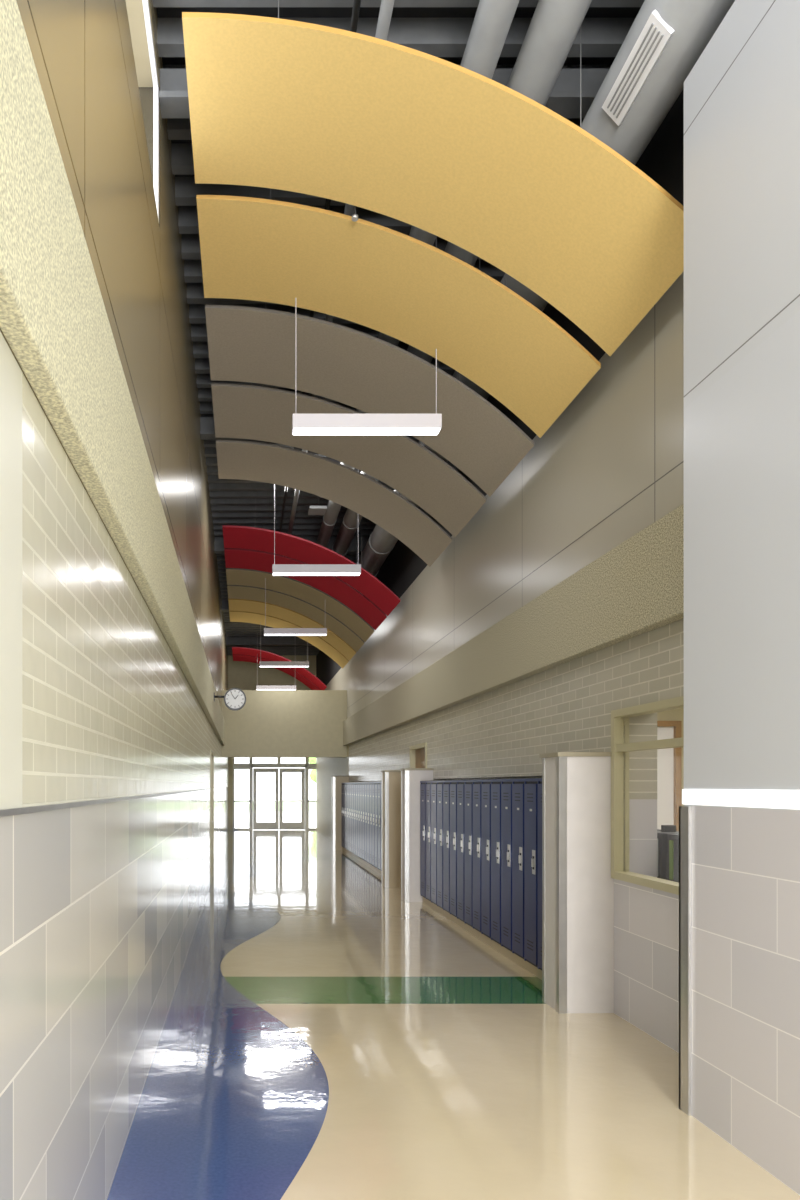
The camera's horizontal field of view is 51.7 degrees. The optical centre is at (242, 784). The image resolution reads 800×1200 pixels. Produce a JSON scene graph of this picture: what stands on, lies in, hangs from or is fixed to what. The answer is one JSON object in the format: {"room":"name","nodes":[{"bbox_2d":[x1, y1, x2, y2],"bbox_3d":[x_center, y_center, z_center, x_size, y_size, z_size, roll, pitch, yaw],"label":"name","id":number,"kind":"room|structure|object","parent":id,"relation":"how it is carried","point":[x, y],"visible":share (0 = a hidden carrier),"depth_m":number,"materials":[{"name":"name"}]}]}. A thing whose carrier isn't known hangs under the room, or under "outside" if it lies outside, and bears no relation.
{"room":"school corridor","nodes":[
{"label":"school corridor","id":0,"kind":"room"},
{"bbox_2d":[0,0,227,1199],"bbox_3d":[-0.662,-1.550,11.700,0.276,6.300,33.400,0,0,0],"label":"wall","id":1,"kind":"structure","parent":0,"point":[101,905],"depth_m":2.92,"materials":[{"name":"tile"}]},
{"bbox_2d":[0,788,210,816],"bbox_3d":[-0.520,0.060,3.900,0.008,0.015,17.800,0,0,0],"label":"trim","id":2,"kind":"structure","parent":1,"relation":"attached to","point":[23,810],"depth_m":2.38,"materials":[{"name":"metal"}]},
{"bbox_2d":[0,0,224,745],"bbox_3d":[-0.492,-1.290,7.500,0.064,0.620,25.000,0,0,0],"label":"acoustic wall panel","id":3,"kind":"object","parent":1,"relation":"attached to","point":[54,320],"depth_m":2.16,"materials":[{"name":"beige fabric"}]},
{"bbox_2d":[142,0,158,220],"bbox_3d":[-0.545,-3.950,0.525,0.030,0.900,9.050,0,0,0],"label":"window","id":4,"kind":"structure","parent":1,"relation":"in","point":[145,2],"depth_m":5.00,"materials":[{"name":"white glass"}]},
{"bbox_2d":[211,751,213,883],"bbox_3d":[-0.580,0.525,13.450,0.161,2.150,1.100,0,0,0],"label":"door","id":5,"kind":"structure","parent":1,"relation":"in","point":[212,753],"depth_m":13.94,"materials":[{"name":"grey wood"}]},
{"bbox_2d":[214,688,245,710],"bbox_3d":[-0.205,-1.350,12.600,0.510,0.350,0.120,0,0,0],"label":"wall clock","id":6,"kind":"object","parent":1,"relation":"attached to","point":[234,698],"visible":0.99,"depth_m":12.56,"materials":[{"name":"white plastic"}]},
{"bbox_2d":[228,655,315,829],"bbox_3d":[1.050,-1.550,28.500,3.700,6.300,0.200,0,0,0],"label":"wall","id":7,"kind":"structure","parent":0,"point":[242,675],"depth_m":28.40,"materials":[{"name":"beige paint"}]},
{"bbox_2d":[233,757,315,829],"bbox_3d":[1.220,0.240,28.450,3.160,2.720,0.180,0,0,0],"label":"door","id":8,"kind":"structure","parent":7,"relation":"in","point":[278,768],"depth_m":28.44,"materials":[{"name":"white"}]},
{"bbox_2d":[222,690,346,756],"bbox_3d":[1.038,-1.535,20.150,3.124,1.670,0.300,0,0,0],"label":"wall","id":9,"kind":"structure","parent":0,"point":[270,723],"depth_m":20.00,"materials":[{"name":"beige paint"}]},
{"bbox_2d":[352,205,357,221],"bbox_3d":[0.760,-4.020,5.430,0.044,0.360,0.044,0,0,0],"label":"sprinkler head","id":10,"kind":"object","parent":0,"point":[354,217],"depth_m":5.42},
{"bbox_2d":[152,0,644,654],"bbox_3d":[1.038,-4.500,14.065,3.124,0.400,27.930,0,0,0],"label":"ceiling","id":11,"kind":"structure","parent":0,"point":[232,500],"depth_m":6.18,"materials":[{"name":"grey metal"}]},
{"bbox_2d":[256,685,295,689],"bbox_3d":[1.000,-3.784,24.100,1.200,1.833,0.120,0,0,0],"label":"linear pendant light","id":12,"kind":"object","parent":11,"relation":"hanging from","point":[258,687],"visible":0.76,"depth_m":24.04,"materials":[{"name":"grey metal"}]},
{"bbox_2d":[233,646,319,689],"bbox_3d":[1.070,-3.785,25.400,2.780,1.830,1.200,0,0,0],"label":"ceiling panel","id":13,"kind":"object","parent":11,"relation":"hanging from","point":[246,658],"visible":0.76,"depth_m":25.28,"materials":[{"name":"red fabric"}]},
{"bbox_2d":[232,637,326,689],"bbox_3d":[1.070,-3.785,24.100,2.780,1.830,1.200,0,0,0],"label":"ceiling panel","id":14,"kind":"object","parent":11,"relation":"hanging from","point":[249,651],"visible":0.82,"depth_m":23.99,"materials":[{"name":"red fabric"}]},
{"bbox_2d":[259,661,308,666],"bbox_3d":[1.000,-3.784,19.400,1.200,1.833,0.120,0,0,0],"label":"linear pendant light","id":15,"kind":"object","parent":11,"relation":"hanging from","point":[261,663],"visible":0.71,"depth_m":19.34,"materials":[{"name":"grey metal"}]},
{"bbox_2d":[229,611,348,668],"bbox_3d":[1.070,-3.785,19.175,2.780,1.830,1.150,0,0,0],"label":"ceiling panel","id":16,"kind":"object","parent":11,"relation":"hanging from","point":[328,649],"visible":0.78,"depth_m":19.09,"materials":[{"name":"yellow fabric"}]},
{"bbox_2d":[228,599,355,660],"bbox_3d":[1.070,-3.785,17.950,2.780,1.830,1.100,0,0,0],"label":"ceiling panel","id":17,"kind":"object","parent":11,"relation":"attached to","point":[245,605],"visible":0.76,"depth_m":17.85,"materials":[{"name":"yellow fabric"}]},
{"bbox_2d":[227,585,363,651],"bbox_3d":[1.070,-3.785,16.750,2.780,1.830,1.100,0,0,0],"label":"ceiling panel","id":18,"kind":"object","parent":11,"relation":"attached to","point":[284,600],"visible":0.85,"depth_m":16.67,"materials":[{"name":"beige fabric"}]},
{"bbox_2d":[264,578,326,635],"bbox_3d":[1.000,-3.784,15.300,1.200,1.833,0.120,0,0,0],"label":"linear pendant light","id":19,"kind":"object","parent":11,"relation":"hanging from","point":[267,631],"visible":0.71,"depth_m":15.24,"materials":[{"name":"grey metal"}]},
{"bbox_2d":[226,568,374,641],"bbox_3d":[1.070,-3.785,15.525,2.780,1.830,1.150,0,0,0],"label":"ceiling panel","id":20,"kind":"object","parent":11,"relation":"hanging from","point":[316,597],"visible":0.85,"depth_m":15.45,"materials":[{"name":"beige fabric"}]},
{"bbox_2d":[224,525,386,629],"bbox_3d":[1.070,-3.785,14.275,2.780,1.830,1.150,0,0,0],"label":"ceiling panel","id":21,"kind":"object","parent":11,"relation":"attached to","point":[346,594],"visible":0.77,"depth_m":14.19,"materials":[{"name":"red fabric"}]},
{"bbox_2d":[223,498,399,615],"bbox_3d":[1.070,-3.785,13.050,2.780,1.830,1.100,0,0,0],"label":"ceiling panel","id":22,"kind":"object","parent":11,"relation":"attached to","point":[242,537],"visible":0.84,"depth_m":12.95,"materials":[{"name":"red fabric"}]},
{"bbox_2d":[272,469,360,575],"bbox_3d":[1.000,-3.784,10.900,1.200,1.833,0.120,0,0,0],"label":"linear pendant light","id":23,"kind":"object","parent":11,"relation":"hanging from","point":[277,569],"visible":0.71,"depth_m":10.84,"materials":[{"name":"grey metal"}]},
{"bbox_2d":[308,496,326,514],"bbox_3d":[1.150,-4.425,12.150,0.300,0.550,0.300,0,0,0],"label":"pendant light","id":24,"kind":"object","parent":11,"relation":"attached to","point":[313,510],"visible":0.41,"depth_m":12.10,"materials":[{"name":"silver metal"}]},
{"bbox_2d":[279,0,360,531],"bbox_3d":[0.620,-4.250,8.500,0.040,0.040,23.000,0,0,0],"label":"conduit pipe","id":25,"kind":"object","parent":11,"relation":"attached to","point":[356,4],"visible":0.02,"depth_m":4.50,"materials":[{"name":"black plastic"}]},
{"bbox_2d":[216,440,451,566],"bbox_3d":[1.070,-3.785,9.965,2.780,1.830,1.130,0,0,0],"label":"ceiling panel","id":26,"kind":"object","parent":11,"relation":"attached to","point":[340,484],"visible":0.88,"depth_m":9.88,"materials":[{"name":"beige fabric"}]},
{"bbox_2d":[287,0,394,534],"bbox_3d":[0.780,-4.220,8.500,0.070,0.070,23.000,0,0,0],"label":"pipe","id":27,"kind":"object","parent":11,"relation":"attached to","point":[386,8],"visible":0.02,"depth_m":4.47,"materials":[{"name":"grey metal"}]},
{"bbox_2d":[211,383,486,536],"bbox_3d":[1.070,-3.785,8.680,2.780,1.830,1.200,0,0,0],"label":"ceiling panel","id":28,"kind":"object","parent":11,"relation":"attached to","point":[241,411],"visible":0.76,"depth_m":8.63,"materials":[{"name":"beige fabric"}]},
{"bbox_2d":[292,236,441,434],"bbox_3d":[1.000,-3.784,6.500,1.200,1.833,0.120,0,0,0],"label":"linear pendant light","id":29,"kind":"object","parent":11,"relation":"hanging from","point":[302,424],"visible":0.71,"depth_m":6.44,"materials":[{"name":"grey metal"}]},
{"bbox_2d":[205,302,533,496],"bbox_3d":[1.070,-3.785,7.365,2.780,1.830,1.210,0,0,0],"label":"ceiling panel","id":30,"kind":"object","parent":11,"relation":"attached to","point":[369,374],"visible":0.84,"depth_m":7.24,"materials":[{"name":"beige fabric"}]},
{"bbox_2d":[196,188,600,437],"bbox_3d":[1.070,-3.785,6.060,2.780,1.830,1.120,0,0,0],"label":"ceiling panel","id":31,"kind":"object","parent":11,"relation":"hanging from","point":[407,289],"visible":0.9,"depth_m":5.96,"materials":[{"name":"yellow fabric"}]},
{"bbox_2d":[156,7,640,206],"bbox_3d":[1.025,-4.800,11.700,3.850,0.200,33.800,0,0,0],"label":"beam","id":32,"kind":"structure","parent":11,"relation":"attached to","point":[162,12],"depth_m":4.87,"materials":[{"name":"grey metal"}]},
{"bbox_2d":[316,0,518,547],"bbox_3d":[1.360,-4.160,8.500,0.216,0.216,23.000,0,0,0],"label":"duct","id":33,"kind":"object","parent":11,"relation":"attached to","point":[493,19],"depth_m":4.44,"materials":[{"name":"grey metal"}]},
{"bbox_2d":[182,0,683,355],"bbox_3d":[1.070,-3.785,4.780,2.780,1.830,1.160,0,0,0],"label":"ceiling panel","id":34,"kind":"object","parent":11,"relation":"attached to","point":[449,151],"visible":0.98,"depth_m":4.66,"materials":[{"name":"yellow fabric"}]},
{"bbox_2d":[322,0,591,592],"bbox_3d":[1.700,-4.140,8.500,0.276,0.276,23.000,0,0,0],"label":"duct","id":35,"kind":"object","parent":11,"relation":"attached to","point":[554,26],"depth_m":4.46,"materials":[{"name":"grey metal"}]},
{"bbox_2d":[333,0,734,623],"bbox_3d":[2.180,-3.820,8.500,0.416,0.416,23.000,0,0,0],"label":"duct","id":36,"kind":"object","parent":11,"relation":"hanging from","point":[694,23],"visible":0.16,"depth_m":4.25,"materials":[{"name":"grey metal"}]},
{"bbox_2d":[602,9,673,125],"bbox_3d":[2.028,-3.683,4.130,0.112,0.120,0.540,0,0,0],"label":"air register","id":37,"kind":"object","parent":36,"relation":"attached to","point":[656,34],"visible":1,"depth_m":4.09,"materials":[{"name":"white metal"}]},
{"bbox_2d":[107,830,799,1199],"bbox_3d":[2.650,1.700,11.700,7.100,0.200,33.800,0,0,0],"label":"floor","id":38,"kind":"structure","parent":0,"point":[327,1034],"depth_m":4.46,"materials":[{"name":"beige tile"}]},
{"bbox_2d":[331,776,348,849],"bbox_3d":[2.400,0.685,19.810,0.400,1.830,0.340,0,0,0],"label":"pier","id":39,"kind":"object","parent":38,"relation":"on","point":[336,780],"visible":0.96,"depth_m":19.66,"materials":[{"name":"beige paint"}]},
{"bbox_2d":[341,782,381,874],"bbox_3d":[2.571,0.772,16.226,0.349,1.655,6.831,0,0,0],"label":"lockers","id":40,"kind":"object","parent":38,"relation":"on","point":[361,802],"visible":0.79,"depth_m":16.02,"materials":[{"name":"blue"}]},
{"bbox_2d":[380,770,400,887],"bbox_3d":[2.400,0.685,12.615,0.400,1.830,0.370,0,0,0],"label":"pier","id":41,"kind":"object","parent":38,"relation":"on","point":[391,779],"visible":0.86,"depth_m":12.45,"materials":[{"name":"beige paint"}]},
{"bbox_2d":[400,768,433,901],"bbox_3d":[2.400,0.685,11.065,0.400,1.830,0.310,0,0,0],"label":"pier","id":42,"kind":"object","parent":38,"relation":"on","point":[411,778],"visible":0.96,"depth_m":10.93,"materials":[{"name":"paint"}]},
{"bbox_2d":[420,778,541,979],"bbox_3d":[2.571,0.772,8.430,0.349,1.655,4.960,0,0,0],"label":"lockers","id":43,"kind":"object","parent":38,"relation":"on","point":[481,840],"visible":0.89,"depth_m":7.86,"materials":[{"name":"blue metal"}]},
{"bbox_2d":[539,752,613,1012],"bbox_3d":[2.400,0.685,5.765,0.400,1.830,0.350,0,0,0],"label":"pier","id":44,"kind":"object","parent":38,"relation":"on","point":[578,884],"visible":1,"depth_m":5.61,"materials":[{"name":"paint"}]},
{"bbox_3d":[3.105,1.140,6.050,0.390,0.920,1.700,0,0,0],"label":"bookcase","id":45,"kind":"object","parent":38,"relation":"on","visible":0},
{"bbox_2d":[657,825,678,879],"bbox_3d":[3.070,0.485,5.763,0.260,0.390,0.315,0,0,0],"label":"backpack","id":46,"kind":"object","parent":45,"relation":"on","point":[662,836],"visible":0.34,"depth_m":5.64,"materials":[{"name":"black fabric"}]},
{"bbox_2d":[668,834,678,882],"bbox_3d":[3.070,0.485,5.402,0.260,0.390,0.315,0,0,0],"label":"backpack","id":47,"kind":"object","parent":45,"relation":"on","point":[673,839],"visible":0.15,"depth_m":5.48,"materials":[{"name":"grey fabric"}]},
{"bbox_2d":[444,776,541,779],"bbox_3d":[2.825,0.760,8.430,0.150,1.680,4.980,0,0,0],"label":"wall","id":48,"kind":"structure","parent":0,"point":[535,776],"depth_m":8.53,"materials":[{"name":"brick"}]},
{"bbox_2d":[316,89,683,1052],"bbox_3d":[2.750,-1.550,16.170,0.300,6.300,24.460,0,0,0],"label":"wall","id":49,"kind":"structure","parent":0,"point":[610,466],"depth_m":6.24,"materials":[{"name":"paint"}]},
{"bbox_2d":[409,743,426,767],"bbox_3d":[2.690,0.500,11.850,0.220,2.200,1.100,0,0,0],"label":"door","id":50,"kind":"structure","parent":49,"relation":"in","point":[417,753],"depth_m":12.06,"materials":[{"name":"brown wood"}]},
{"bbox_2d":[343,504,683,745],"bbox_3d":[2.550,-1.290,11.970,0.100,0.620,16.060,0,0,0],"label":"acoustic wall panel","id":51,"kind":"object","parent":49,"relation":"attached to","point":[635,588],"depth_m":6.26,"materials":[{"name":"beige fabric"}]},
{"bbox_2d":[611,696,683,894],"bbox_3d":[2.627,0.065,4.925,0.105,1.170,1.350,0,0,0],"label":"window","id":52,"kind":"structure","parent":49,"relation":"in","point":[621,747],"depth_m":5.55,"materials":[{"name":"beige wood"}]},
{"bbox_2d":[657,708,683,805],"bbox_3d":[4.450,0.200,8.900,3.100,2.800,0.200,0,0,0],"label":"wall","id":53,"kind":"structure","parent":0,"point":[676,714],"depth_m":8.80,"materials":[{"name":"beige paint"}]},
{"bbox_2d":[657,721,681,830],"bbox_3d":[4.190,0.000,8.760,1.180,1.400,0.080,0,0,0],"label":"window","id":54,"kind":"structure","parent":53,"relation":"in","point":[669,760],"depth_m":8.77,"materials":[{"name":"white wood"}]},
{"bbox_2d":[684,0,799,1194],"bbox_3d":[2.535,-0.930,-0.530,0.730,5.060,8.940,0,0,0],"label":"wall","id":55,"kind":"structure","parent":0,"point":[742,433],"depth_m":3.45,"materials":[{"name":"white paint"}]},
{"bbox_2d":[679,806,691,1115],"bbox_3d":[2.197,0.853,3.913,0.085,1.495,0.085,0,0,0],"label":"guard","id":56,"kind":"object","parent":55,"relation":"attached to","point":[685,813],"visible":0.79,"depth_m":3.90,"materials":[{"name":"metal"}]},
{"bbox_2d":[682,789,799,808],"bbox_3d":[2.166,0.058,-0.530,0.008,0.075,8.940,0,0,0],"label":"trim","id":57,"kind":"structure","parent":55,"relation":"attached to","point":[780,799],"depth_m":3.46,"materials":[{"name":"white"}]},
{"label":"outside","id":58,"kind":"structure","parent":0,"visible":0},
{"bbox_2d":[235,811,315,827],"bbox_3d":[0.000,1.710,54.300,60.000,0.180,51.400,0,0,0],"label":"ground","id":59,"kind":"structure","parent":58,"point":[241,817],"depth_m":39.88,"materials":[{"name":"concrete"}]},
{"bbox_2d":[235,802,315,810],"bbox_3d":[0.000,1.610,65.000,60.000,0.020,30.000,0,0,0],"label":"lawn","id":60,"kind":"structure","parent":59,"relation":"on","point":[239,806],"depth_m":59.54,"materials":[{"name":"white plant"}]},
{"bbox_2d":[309,757,315,782],"bbox_3d":[6.909,-0.574,62.060,3.634,4.348,3.674,0,0,0],"label":"tree","id":61,"kind":"object","parent":60,"relation":"on","point":[312,760],"visible":0.02,"depth_m":62.55,"materials":[{"name":"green plant"}]}
]}

